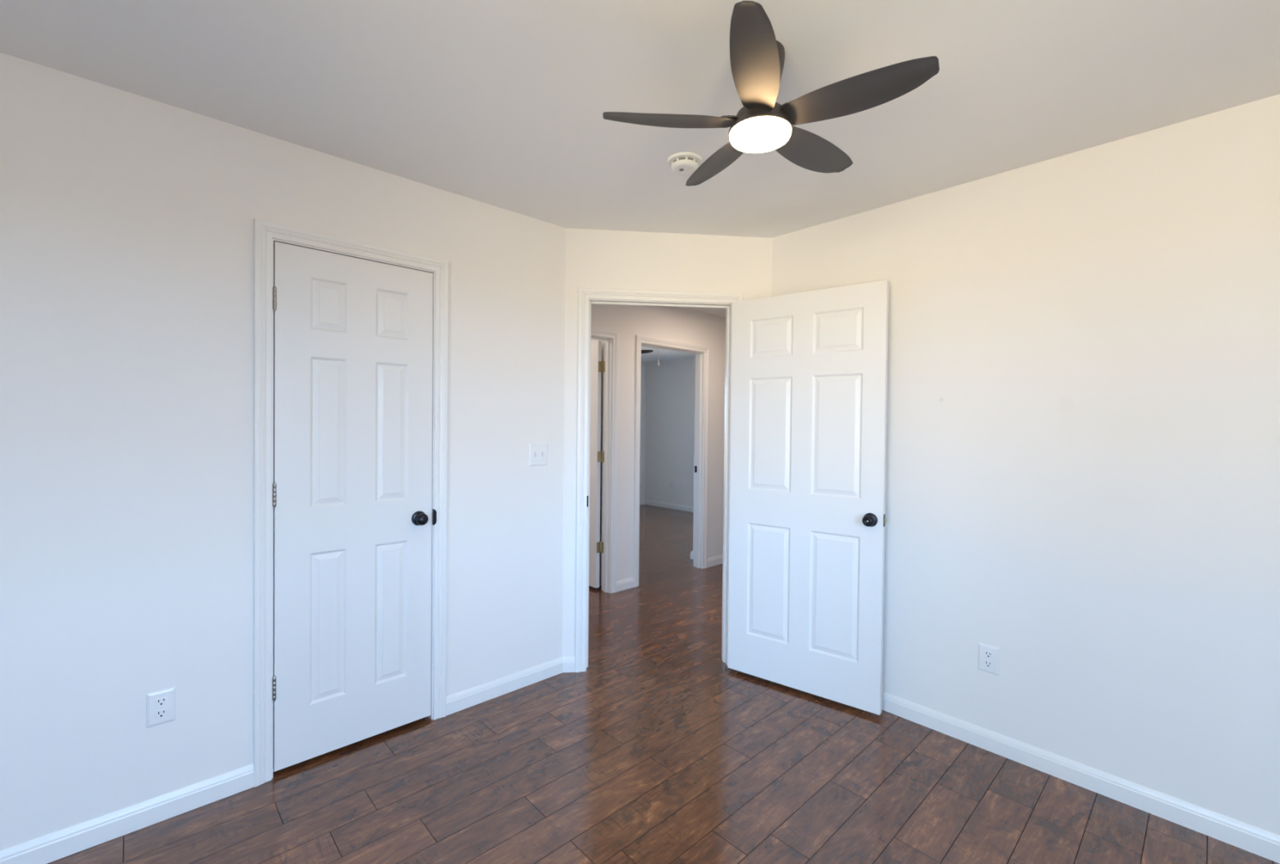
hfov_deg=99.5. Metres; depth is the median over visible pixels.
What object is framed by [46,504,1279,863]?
floor
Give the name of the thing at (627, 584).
baseboard
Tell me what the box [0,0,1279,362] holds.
ceiling
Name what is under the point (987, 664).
receptacle
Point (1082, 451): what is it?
wall
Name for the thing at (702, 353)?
door frame
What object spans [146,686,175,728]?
wall outlet
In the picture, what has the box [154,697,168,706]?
receptacle
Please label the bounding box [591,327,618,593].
door frame
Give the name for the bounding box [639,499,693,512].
baseboard
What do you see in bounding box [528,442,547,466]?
light switch
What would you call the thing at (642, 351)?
ceiling fan
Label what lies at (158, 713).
receptacle
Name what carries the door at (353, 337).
in the wall at (126, 219)
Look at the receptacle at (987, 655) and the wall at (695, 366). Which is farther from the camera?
the wall at (695, 366)
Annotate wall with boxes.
[0,52,565,851]
[562,228,772,657]
[591,304,725,581]
[640,362,646,500]
[644,357,695,506]
[693,365,695,551]
[771,93,1279,835]
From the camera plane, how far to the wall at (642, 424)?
9.30 m
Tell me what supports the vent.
attached to the smoke detector
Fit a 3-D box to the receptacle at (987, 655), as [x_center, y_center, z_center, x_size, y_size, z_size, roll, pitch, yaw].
[1.484,0.949,2.307,0.003,0.025,0.034,0,1,-43]
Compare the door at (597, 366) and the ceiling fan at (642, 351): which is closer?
the door at (597, 366)
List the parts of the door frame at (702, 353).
casing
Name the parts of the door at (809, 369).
knob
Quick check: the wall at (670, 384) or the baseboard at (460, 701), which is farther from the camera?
the wall at (670, 384)
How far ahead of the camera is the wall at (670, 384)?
8.92 m
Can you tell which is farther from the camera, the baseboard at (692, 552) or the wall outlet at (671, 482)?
the wall outlet at (671, 482)
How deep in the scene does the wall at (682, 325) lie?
4.66 m
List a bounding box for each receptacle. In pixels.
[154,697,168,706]
[154,709,168,719]
[983,651,993,658]
[983,660,992,668]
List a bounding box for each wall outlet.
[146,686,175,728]
[670,481,673,488]
[977,642,999,675]
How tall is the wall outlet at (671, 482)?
0.120 m
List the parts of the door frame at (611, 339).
casing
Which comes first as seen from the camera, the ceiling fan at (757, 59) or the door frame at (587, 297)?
the ceiling fan at (757, 59)
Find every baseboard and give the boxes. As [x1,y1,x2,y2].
[0,764,253,863]
[445,656,575,715]
[616,577,634,592]
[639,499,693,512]
[689,551,693,559]
[706,555,722,568]
[881,692,1279,863]
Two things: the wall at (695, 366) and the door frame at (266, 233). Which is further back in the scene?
the wall at (695, 366)
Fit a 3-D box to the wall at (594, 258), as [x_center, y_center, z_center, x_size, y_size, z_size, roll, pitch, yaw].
[0.164,0.109,3.102,1.264,2.446,0.115,0,1,-6]
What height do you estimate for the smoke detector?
0.042 m
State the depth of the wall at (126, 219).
1.85 m
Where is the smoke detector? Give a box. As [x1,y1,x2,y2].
[667,151,702,175]
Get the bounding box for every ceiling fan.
[602,0,939,186]
[640,350,653,353]
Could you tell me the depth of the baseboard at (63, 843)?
1.79 m
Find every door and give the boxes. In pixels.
[272,241,433,772]
[588,341,604,588]
[728,280,888,715]
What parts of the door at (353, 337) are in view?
knob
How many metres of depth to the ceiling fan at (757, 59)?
1.47 m
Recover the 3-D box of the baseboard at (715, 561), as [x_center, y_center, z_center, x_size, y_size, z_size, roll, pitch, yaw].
[1.524,1.265,6.052,2.422,0.083,0.014,0,1,-43]
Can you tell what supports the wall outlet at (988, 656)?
attached to the wall at (1082, 451)
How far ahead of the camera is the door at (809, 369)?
2.73 m
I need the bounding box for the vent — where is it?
[671,156,697,164]
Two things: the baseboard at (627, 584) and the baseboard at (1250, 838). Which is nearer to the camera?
the baseboard at (1250, 838)
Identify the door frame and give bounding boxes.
[253,218,448,787]
[575,287,742,672]
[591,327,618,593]
[633,335,709,587]

